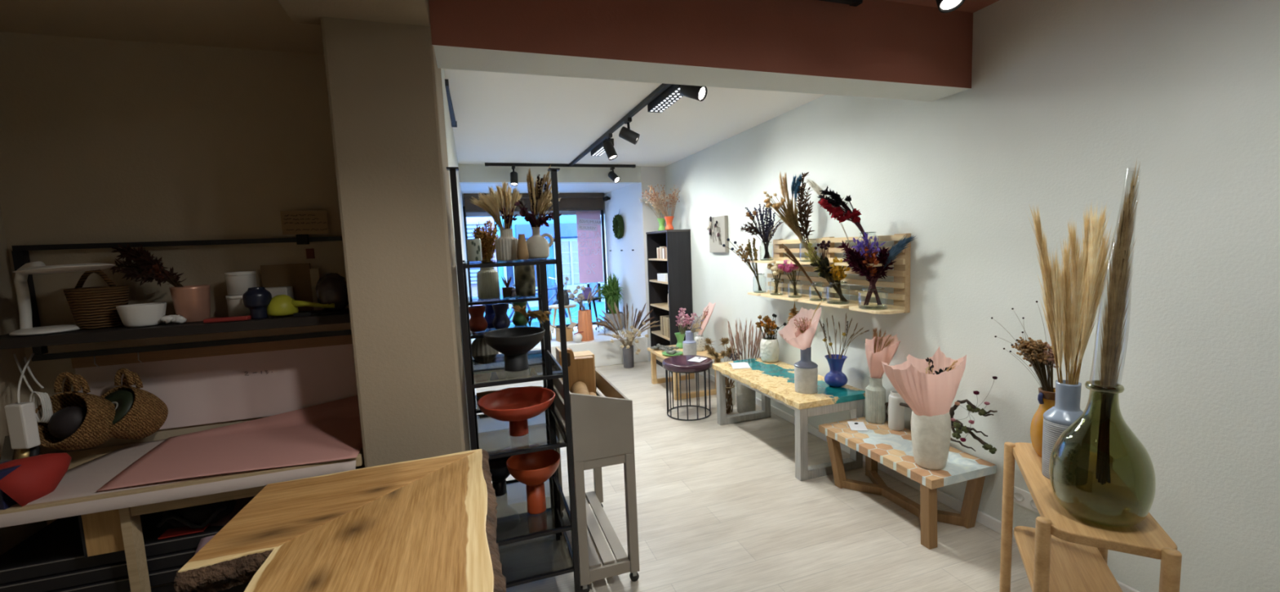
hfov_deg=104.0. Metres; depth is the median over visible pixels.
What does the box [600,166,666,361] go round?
wall
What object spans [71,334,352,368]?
batten
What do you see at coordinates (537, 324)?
glass shelf
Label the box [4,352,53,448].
power adapter
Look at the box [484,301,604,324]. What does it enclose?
street
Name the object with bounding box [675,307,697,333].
bouquet
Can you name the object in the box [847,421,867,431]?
price card
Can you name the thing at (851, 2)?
track
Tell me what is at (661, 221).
vase
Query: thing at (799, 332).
bouquet
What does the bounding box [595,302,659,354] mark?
bunch
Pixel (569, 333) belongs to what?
carton
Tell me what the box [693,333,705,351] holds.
vase
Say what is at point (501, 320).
vase
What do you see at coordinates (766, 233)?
bouquet
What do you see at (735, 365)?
price card
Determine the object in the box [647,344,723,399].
table
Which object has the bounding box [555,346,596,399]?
wooden box
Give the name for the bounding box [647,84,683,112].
led panel light
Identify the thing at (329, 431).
tissue paper
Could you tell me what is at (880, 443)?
bench
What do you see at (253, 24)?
ceiling
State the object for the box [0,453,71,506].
cone
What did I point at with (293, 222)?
note card
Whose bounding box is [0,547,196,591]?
card stack
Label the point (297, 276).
leaning board
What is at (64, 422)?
pouch
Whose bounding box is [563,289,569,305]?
vase
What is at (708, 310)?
bouquet
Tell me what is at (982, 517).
baseboard
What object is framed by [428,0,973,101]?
beam
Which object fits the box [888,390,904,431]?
vase
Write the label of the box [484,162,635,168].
track
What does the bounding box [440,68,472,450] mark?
wall
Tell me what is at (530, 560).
glass shelf
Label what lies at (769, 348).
vase
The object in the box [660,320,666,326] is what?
gift box
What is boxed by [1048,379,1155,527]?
vase
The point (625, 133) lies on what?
track spotlight
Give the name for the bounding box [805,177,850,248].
bunch
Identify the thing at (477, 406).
glass shelf
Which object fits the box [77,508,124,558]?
framed board
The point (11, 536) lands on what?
wall
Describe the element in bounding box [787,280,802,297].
glass jar
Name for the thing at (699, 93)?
track spotlight
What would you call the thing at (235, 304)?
tin
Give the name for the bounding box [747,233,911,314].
wall shelf
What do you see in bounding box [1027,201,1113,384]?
bunch
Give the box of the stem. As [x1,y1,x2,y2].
[1089,160,1140,484]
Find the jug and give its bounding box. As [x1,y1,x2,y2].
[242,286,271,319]
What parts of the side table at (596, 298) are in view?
leg, leg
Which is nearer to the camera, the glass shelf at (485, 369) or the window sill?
the glass shelf at (485, 369)
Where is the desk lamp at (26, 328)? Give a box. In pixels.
[8,261,115,336]
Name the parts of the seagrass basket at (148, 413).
handle, handle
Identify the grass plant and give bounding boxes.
[593,272,623,313]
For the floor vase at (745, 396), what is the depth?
4.65 m
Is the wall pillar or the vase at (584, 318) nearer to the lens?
the wall pillar
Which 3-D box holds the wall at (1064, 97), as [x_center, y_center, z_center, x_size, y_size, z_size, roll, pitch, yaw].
[1.925,-0.215,2.639,0.174,2.950,9.200,-4,6,-18]
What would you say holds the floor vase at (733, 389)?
on the floor
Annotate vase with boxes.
[468,305,488,332]
[471,337,498,356]
[476,266,499,298]
[482,303,495,328]
[491,303,510,328]
[495,228,518,260]
[511,301,528,325]
[513,265,535,296]
[516,234,528,259]
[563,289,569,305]
[577,309,594,341]
[622,344,634,368]
[657,217,665,231]
[664,216,674,230]
[674,332,685,348]
[682,330,696,355]
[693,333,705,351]
[725,377,735,405]
[736,382,755,413]
[760,337,778,362]
[794,346,817,394]
[824,354,848,386]
[865,375,885,423]
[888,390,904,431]
[911,410,951,470]
[1030,386,1055,457]
[1041,379,1091,485]
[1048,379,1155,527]
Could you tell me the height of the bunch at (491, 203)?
0.353 m
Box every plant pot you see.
[168,284,210,323]
[604,311,624,330]
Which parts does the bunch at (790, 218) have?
stem, stem, stem, stem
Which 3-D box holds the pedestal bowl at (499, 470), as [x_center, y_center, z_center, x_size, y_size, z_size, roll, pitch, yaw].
[-0.710,0.912,2.517,0.180,0.163,0.180,-5,6,-21]
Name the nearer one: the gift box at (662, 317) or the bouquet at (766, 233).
the bouquet at (766, 233)
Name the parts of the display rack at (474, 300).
shelf frame, shelf frame, shelf frame, post, post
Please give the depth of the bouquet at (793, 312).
4.08 m
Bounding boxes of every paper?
[96,395,362,491]
[158,523,210,538]
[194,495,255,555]
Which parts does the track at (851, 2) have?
rail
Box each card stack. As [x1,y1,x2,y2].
[0,510,224,583]
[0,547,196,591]
[45,564,183,591]
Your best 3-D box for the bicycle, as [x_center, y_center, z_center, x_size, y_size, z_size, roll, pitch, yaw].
[-1.781,0.226,8.682,1.724,1.066,0.514,-4,6,-18]
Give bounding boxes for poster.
[576,210,603,283]
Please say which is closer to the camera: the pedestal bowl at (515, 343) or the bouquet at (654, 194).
the pedestal bowl at (515, 343)
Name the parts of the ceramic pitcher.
ring handle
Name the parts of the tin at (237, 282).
lid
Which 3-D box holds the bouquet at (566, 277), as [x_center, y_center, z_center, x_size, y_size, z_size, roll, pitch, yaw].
[-1.137,-0.101,7.480,0.165,0.445,0.143,-4,6,-18]
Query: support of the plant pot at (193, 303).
on the wall shelf at (39, 344)
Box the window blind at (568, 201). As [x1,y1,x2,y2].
[463,192,604,212]
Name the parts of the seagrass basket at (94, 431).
handle, handle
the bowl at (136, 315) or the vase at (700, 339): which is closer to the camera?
the bowl at (136, 315)
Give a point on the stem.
(1119, 273)
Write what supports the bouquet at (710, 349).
in the floor vase at (733, 389)
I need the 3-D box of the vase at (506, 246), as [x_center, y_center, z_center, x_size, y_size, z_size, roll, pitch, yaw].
[-0.604,-0.233,2.275,0.105,0.141,0.104,-4,6,-18]
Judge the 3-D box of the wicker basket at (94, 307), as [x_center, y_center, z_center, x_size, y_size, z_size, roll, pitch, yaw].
[-2.079,0.007,1.921,0.174,0.229,0.174,-4,6,-18]
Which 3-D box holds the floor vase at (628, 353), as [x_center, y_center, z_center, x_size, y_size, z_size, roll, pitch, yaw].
[-0.156,0.807,6.685,0.152,0.294,0.152,-4,6,-18]
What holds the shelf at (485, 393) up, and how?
on the display rack at (474, 300)
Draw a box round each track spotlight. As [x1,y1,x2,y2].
[510,165,518,186]
[602,133,617,159]
[608,166,620,182]
[618,117,639,144]
[680,84,707,101]
[935,0,964,13]
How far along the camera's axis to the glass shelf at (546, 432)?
2.26 m
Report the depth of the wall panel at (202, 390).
2.20 m
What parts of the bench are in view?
leg, leg, leg, leg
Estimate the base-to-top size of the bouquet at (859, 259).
0.474 m
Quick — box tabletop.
[0,439,355,527]
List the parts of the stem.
stem, stem, stem, stem, stem, stem, stem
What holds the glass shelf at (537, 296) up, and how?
attached to the display rack at (474, 300)
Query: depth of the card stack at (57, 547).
1.75 m
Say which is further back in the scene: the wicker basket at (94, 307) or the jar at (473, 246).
the jar at (473, 246)
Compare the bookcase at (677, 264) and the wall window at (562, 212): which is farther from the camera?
the wall window at (562, 212)
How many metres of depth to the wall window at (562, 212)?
7.77 m
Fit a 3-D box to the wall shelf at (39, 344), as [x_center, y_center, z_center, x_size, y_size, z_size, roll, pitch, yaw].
[-1.777,-0.007,2.011,1.220,0.438,0.290,-4,6,-18]
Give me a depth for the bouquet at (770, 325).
4.40 m
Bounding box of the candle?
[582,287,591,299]
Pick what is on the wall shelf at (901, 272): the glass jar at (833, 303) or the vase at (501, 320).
the glass jar at (833, 303)
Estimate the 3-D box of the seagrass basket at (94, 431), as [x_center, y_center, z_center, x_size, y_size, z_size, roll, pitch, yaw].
[-2.100,0.410,1.863,0.204,0.338,0.225,-3,6,-5]
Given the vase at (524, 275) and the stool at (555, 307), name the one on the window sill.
the stool at (555, 307)
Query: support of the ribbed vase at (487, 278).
on the display rack at (474, 300)
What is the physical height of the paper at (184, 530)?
0.005 m
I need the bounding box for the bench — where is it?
[818,416,996,549]
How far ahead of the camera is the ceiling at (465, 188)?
7.09 m
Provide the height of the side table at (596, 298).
0.492 m
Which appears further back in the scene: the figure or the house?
the house
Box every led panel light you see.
[591,138,613,155]
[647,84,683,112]
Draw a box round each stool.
[548,303,576,333]
[662,355,712,420]
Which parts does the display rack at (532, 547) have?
post, post, shelf frame, shelf frame, shelf frame, shelf frame, shelf frame, post, post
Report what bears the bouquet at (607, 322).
on the window sill
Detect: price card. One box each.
[687,356,706,362]
[728,361,751,368]
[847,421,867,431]
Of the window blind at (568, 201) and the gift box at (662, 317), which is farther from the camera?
the window blind at (568, 201)
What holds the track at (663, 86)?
attached to the ceiling at (501, 117)
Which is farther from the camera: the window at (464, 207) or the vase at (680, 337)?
the window at (464, 207)
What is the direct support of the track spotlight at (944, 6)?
attached to the ceiling at (968, 6)
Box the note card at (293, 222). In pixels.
[280,210,328,235]
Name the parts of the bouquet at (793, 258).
stem, stem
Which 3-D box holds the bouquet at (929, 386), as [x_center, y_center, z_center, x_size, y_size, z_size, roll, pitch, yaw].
[1.517,0.476,2.664,0.473,0.340,0.259,-4,6,-18]
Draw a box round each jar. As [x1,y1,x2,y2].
[466,238,482,262]
[752,273,766,293]
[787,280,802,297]
[808,282,826,301]
[826,281,849,304]
[857,288,888,309]
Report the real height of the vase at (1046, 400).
0.266 m
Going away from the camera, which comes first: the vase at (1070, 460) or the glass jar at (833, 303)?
the vase at (1070, 460)
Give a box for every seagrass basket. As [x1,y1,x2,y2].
[35,355,115,449]
[100,352,168,439]
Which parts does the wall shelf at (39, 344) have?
hanging rail, white strip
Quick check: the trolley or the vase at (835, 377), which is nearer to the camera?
the trolley
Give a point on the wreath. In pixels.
(618, 222)
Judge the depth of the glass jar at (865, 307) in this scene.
3.23 m
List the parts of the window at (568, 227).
pane, pane, pane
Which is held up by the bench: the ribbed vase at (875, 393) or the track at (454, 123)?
the ribbed vase at (875, 393)
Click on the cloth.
(180, 319)
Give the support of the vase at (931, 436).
on the bench
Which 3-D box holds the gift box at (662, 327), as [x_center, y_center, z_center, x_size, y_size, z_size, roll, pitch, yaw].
[0.378,0.416,6.551,0.172,0.062,0.180,-4,6,-18]
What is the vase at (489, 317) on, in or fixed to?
on the display rack at (474, 300)
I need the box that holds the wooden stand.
[999,441,1182,591]
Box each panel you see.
[75,343,357,429]
[706,215,728,252]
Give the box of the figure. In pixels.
[511,287,516,297]
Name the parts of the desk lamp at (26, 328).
arm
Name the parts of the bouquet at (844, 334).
stem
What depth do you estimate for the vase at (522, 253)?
2.19 m
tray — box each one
[203,315,251,323]
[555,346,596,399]
[662,349,683,356]
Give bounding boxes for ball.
[572,331,583,342]
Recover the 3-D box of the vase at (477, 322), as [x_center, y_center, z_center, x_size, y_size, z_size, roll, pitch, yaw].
[-0.875,0.122,2.691,0.103,0.132,0.103,1,7,31]
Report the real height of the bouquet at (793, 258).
0.423 m
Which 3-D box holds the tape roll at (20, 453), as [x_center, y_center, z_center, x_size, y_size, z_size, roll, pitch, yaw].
[-2.159,0.564,1.762,0.102,0.108,0.064,2,7,35]
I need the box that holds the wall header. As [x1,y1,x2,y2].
[457,164,641,183]
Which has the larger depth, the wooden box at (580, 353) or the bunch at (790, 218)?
the bunch at (790, 218)
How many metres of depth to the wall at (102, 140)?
2.06 m
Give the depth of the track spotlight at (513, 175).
6.06 m
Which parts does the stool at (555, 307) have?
leg, leg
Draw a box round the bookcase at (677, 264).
[645,229,693,373]
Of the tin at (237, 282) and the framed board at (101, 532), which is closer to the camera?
the framed board at (101, 532)
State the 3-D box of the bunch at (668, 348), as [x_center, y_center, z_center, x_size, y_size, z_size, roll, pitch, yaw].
[0.323,0.591,5.582,0.168,0.064,0.172,-7,7,-38]
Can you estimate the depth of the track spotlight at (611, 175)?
6.41 m
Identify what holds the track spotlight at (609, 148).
attached to the track at (663, 86)
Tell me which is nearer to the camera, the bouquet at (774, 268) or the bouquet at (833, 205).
the bouquet at (833, 205)
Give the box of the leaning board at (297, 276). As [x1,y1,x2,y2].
[260,262,314,311]
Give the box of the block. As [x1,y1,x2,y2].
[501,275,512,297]
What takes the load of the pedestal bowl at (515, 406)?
on the display rack at (532, 547)
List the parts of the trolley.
leg, leg, leg, panel, rail, rail, leg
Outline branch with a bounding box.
[884,376,997,453]
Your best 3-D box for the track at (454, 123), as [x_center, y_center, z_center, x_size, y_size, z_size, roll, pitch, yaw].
[-1.295,-1.292,3.413,0.041,0.038,1.021,-4,6,-17]
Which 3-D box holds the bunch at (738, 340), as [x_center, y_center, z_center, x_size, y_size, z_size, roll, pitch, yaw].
[0.996,0.636,4.639,0.361,0.900,0.240,-2,6,2]
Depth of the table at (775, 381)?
3.51 m
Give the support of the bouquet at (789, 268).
on the glass jar at (789, 280)
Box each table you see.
[0,443,364,591]
[173,448,506,591]
[573,296,602,328]
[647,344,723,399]
[711,357,865,480]
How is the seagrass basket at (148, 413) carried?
hanging from the wall shelf at (39, 344)
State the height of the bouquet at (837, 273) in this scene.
0.433 m
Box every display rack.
[446,167,580,591]
[465,264,559,481]
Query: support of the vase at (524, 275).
on the display rack at (474, 300)
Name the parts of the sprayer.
spout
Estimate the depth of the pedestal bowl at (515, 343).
2.19 m
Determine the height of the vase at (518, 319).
0.132 m
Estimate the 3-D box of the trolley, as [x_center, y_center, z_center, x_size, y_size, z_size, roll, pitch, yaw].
[-0.273,0.871,2.658,0.287,0.964,0.745,-4,6,-18]
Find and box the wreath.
[612,209,624,239]
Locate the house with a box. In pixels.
[466,217,497,306]
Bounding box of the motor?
[603,195,610,200]
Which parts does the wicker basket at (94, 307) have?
handle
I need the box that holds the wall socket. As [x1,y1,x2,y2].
[1013,485,1039,513]
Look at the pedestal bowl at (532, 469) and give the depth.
2.31 m
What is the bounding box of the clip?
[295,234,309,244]
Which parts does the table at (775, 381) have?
leg frame, rail, leg frame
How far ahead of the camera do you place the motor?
7.85 m
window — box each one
[462,195,604,217]
[462,206,608,328]
[493,215,604,308]
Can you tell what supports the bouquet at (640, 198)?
in the vase at (661, 221)
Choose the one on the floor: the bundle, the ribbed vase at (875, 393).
the bundle
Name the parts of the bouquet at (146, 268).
stem, stem, stem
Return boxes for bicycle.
[500,276,584,325]
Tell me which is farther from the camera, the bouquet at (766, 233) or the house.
the house
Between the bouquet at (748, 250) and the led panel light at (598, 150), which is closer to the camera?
the bouquet at (748, 250)
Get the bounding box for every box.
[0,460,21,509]
[264,285,293,298]
[657,272,667,281]
[660,315,669,321]
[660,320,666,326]
[660,324,666,331]
[660,329,666,336]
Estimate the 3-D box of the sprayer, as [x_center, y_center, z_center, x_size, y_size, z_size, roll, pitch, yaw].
[-1.408,0.035,2.080,0.244,0.088,0.107,-4,6,-18]
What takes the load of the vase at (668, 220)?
on the bookcase at (677, 264)
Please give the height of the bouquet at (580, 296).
0.728 m
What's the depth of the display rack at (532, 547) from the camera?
2.21 m
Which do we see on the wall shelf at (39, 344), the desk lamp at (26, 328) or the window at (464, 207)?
the desk lamp at (26, 328)
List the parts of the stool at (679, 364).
rod, rod, rod, rod, rod, rod, rod, seat, rod, rod, rod, rod, rod, rod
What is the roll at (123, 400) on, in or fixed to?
in the seagrass basket at (148, 413)
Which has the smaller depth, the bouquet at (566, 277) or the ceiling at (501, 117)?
the ceiling at (501, 117)
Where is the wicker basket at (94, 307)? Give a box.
[62,269,129,329]
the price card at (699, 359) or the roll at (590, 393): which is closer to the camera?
the roll at (590, 393)
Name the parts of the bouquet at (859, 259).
stem, stem, stem, stem, stem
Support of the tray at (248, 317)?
on the wall shelf at (39, 344)
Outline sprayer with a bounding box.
[266,294,334,316]
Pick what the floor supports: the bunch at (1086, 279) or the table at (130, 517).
the table at (130, 517)
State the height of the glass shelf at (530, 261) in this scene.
0.006 m
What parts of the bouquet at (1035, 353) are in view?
stem, stem, stem, stem, stem, stem, stem, stem, stem, stem, stem, stem, stem, stem, stem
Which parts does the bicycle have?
frame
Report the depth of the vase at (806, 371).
3.48 m
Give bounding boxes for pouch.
[47,405,86,439]
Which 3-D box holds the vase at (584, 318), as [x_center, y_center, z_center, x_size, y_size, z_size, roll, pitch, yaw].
[-0.755,0.406,6.894,0.229,0.427,0.223,-2,6,7]
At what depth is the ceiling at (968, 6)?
2.50 m
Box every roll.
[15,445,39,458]
[104,390,134,424]
[571,381,590,395]
[589,391,596,395]
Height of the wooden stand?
0.728 m
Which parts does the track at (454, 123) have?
rail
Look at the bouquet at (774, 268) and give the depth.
4.20 m
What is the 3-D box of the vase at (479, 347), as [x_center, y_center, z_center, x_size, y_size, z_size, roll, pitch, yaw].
[-0.851,0.287,2.734,0.150,0.145,0.147,0,6,22]
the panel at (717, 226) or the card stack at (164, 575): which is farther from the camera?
the panel at (717, 226)
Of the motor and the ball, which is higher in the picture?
the motor
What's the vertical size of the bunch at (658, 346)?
0.064 m
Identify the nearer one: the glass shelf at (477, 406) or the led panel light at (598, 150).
the glass shelf at (477, 406)
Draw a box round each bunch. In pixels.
[470,179,522,229]
[511,304,551,326]
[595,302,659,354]
[650,343,666,349]
[661,345,679,351]
[727,318,766,360]
[763,172,818,259]
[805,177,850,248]
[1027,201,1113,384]
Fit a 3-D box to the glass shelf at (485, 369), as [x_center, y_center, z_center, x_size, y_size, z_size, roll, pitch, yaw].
[-0.595,0.321,2.347,0.379,0.006,0.548,-4,6,-18]
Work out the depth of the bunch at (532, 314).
2.65 m
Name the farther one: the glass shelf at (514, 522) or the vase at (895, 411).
the vase at (895, 411)
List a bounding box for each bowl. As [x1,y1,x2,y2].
[115,302,166,327]
[477,386,555,436]
[482,326,545,371]
[488,455,511,496]
[506,448,560,514]
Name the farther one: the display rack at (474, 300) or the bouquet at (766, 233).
the bouquet at (766, 233)
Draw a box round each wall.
[0,31,364,469]
[0,203,47,555]
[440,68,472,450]
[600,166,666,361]
[664,0,1279,591]
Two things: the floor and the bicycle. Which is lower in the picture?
the floor
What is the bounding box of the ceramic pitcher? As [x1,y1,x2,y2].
[525,226,553,258]
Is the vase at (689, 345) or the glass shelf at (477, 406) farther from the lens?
the vase at (689, 345)
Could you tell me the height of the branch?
0.492 m
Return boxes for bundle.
[724,376,734,413]
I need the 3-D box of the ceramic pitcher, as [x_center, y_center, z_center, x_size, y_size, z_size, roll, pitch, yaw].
[-0.477,-0.245,2.317,0.115,0.145,0.112,-8,8,-43]
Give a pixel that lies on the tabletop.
(84, 479)
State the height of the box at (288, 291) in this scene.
0.114 m
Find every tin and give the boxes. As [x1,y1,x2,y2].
[224,271,257,294]
[225,294,250,316]
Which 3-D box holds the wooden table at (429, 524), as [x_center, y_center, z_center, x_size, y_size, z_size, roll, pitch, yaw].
[-0.612,1.067,1.058,0.706,0.920,1.380,-4,6,-18]
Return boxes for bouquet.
[109,242,186,287]
[471,219,500,260]
[514,166,561,229]
[563,275,568,288]
[566,284,601,311]
[595,317,610,333]
[639,193,664,217]
[641,184,679,216]
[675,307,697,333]
[690,313,704,333]
[697,302,715,334]
[703,337,742,363]
[722,237,761,290]
[739,204,783,258]
[755,313,786,339]
[766,262,786,293]
[777,258,803,295]
[777,299,822,350]
[782,243,822,298]
[787,301,798,323]
[804,240,850,302]
[817,186,866,243]
[818,313,869,359]
[835,231,915,305]
[865,326,900,377]
[881,346,966,416]
[991,300,1058,391]
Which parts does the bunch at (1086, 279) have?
stem, stem, stem, stem, stem, stem, stem, stem, stem, stem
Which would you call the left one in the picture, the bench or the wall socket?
the bench
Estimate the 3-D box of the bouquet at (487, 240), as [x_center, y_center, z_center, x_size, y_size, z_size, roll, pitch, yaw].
[-0.819,-0.210,2.681,0.156,0.406,0.167,-5,6,-23]
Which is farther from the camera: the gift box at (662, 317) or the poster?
the poster
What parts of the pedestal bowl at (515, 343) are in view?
dish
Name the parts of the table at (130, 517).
leg, leg, under rail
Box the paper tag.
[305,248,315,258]
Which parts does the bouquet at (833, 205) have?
stem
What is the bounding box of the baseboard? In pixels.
[698,371,1139,591]
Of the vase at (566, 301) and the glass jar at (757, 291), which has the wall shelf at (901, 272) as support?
the glass jar at (757, 291)
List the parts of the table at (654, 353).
leg frame, leg frame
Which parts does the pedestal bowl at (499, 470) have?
dish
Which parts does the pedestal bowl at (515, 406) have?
dish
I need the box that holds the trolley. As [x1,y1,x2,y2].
[552,367,639,591]
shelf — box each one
[0,235,351,360]
[462,257,555,264]
[467,292,541,302]
[470,321,542,335]
[471,349,562,384]
[475,386,544,409]
[475,405,566,454]
[476,386,542,397]
[495,474,570,541]
[498,531,573,582]
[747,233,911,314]
[1013,525,1122,591]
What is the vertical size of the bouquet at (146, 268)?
0.306 m
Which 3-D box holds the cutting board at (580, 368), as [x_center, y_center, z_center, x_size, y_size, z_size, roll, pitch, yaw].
[-0.333,0.483,2.723,0.165,0.407,0.051,-3,6,-11]
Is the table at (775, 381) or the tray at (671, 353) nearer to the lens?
the table at (775, 381)
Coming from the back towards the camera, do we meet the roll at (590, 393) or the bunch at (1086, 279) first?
the roll at (590, 393)
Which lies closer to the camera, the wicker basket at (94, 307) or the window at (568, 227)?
the wicker basket at (94, 307)
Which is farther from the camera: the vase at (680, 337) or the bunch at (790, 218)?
the vase at (680, 337)
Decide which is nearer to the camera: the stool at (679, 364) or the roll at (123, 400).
the roll at (123, 400)
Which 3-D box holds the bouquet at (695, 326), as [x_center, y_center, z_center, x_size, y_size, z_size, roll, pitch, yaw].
[0.627,0.404,5.268,0.211,0.424,0.186,-6,7,-35]
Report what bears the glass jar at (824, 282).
on the wall shelf at (901, 272)
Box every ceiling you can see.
[0,0,324,54]
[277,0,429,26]
[444,68,824,166]
[460,183,631,195]
[885,0,999,13]
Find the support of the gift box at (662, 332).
on the bookcase at (677, 264)
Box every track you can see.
[444,79,457,127]
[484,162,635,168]
[568,83,671,166]
[817,0,862,6]
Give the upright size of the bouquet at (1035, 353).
0.569 m
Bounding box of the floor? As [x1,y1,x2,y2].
[475,360,1032,591]
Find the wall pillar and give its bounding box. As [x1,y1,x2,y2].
[320,0,470,467]
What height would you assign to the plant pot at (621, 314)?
0.260 m
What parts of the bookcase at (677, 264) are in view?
shelf, panel, shelf, shelf, shelf, shelf, panel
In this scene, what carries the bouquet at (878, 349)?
in the ribbed vase at (875, 393)
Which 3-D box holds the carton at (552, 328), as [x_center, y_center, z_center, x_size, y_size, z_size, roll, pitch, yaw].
[-1.377,0.527,7.044,0.362,0.181,0.180,-6,7,-35]
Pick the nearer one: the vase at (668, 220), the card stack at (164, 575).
the card stack at (164, 575)
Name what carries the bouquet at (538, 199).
in the ceramic pitcher
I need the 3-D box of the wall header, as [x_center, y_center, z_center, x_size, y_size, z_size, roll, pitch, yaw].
[-1.107,-1.675,6.407,2.340,0.445,0.119,-4,6,-18]
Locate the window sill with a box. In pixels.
[472,324,648,367]
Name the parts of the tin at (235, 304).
lid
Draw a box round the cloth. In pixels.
[159,315,186,324]
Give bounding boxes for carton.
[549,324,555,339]
[550,321,577,342]
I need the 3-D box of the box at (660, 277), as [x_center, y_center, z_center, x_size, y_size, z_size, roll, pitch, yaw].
[0.357,-0.241,6.455,0.180,0.094,0.290,-4,6,-18]
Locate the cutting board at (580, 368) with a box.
[566,347,595,392]
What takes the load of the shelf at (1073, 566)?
attached to the wooden stand

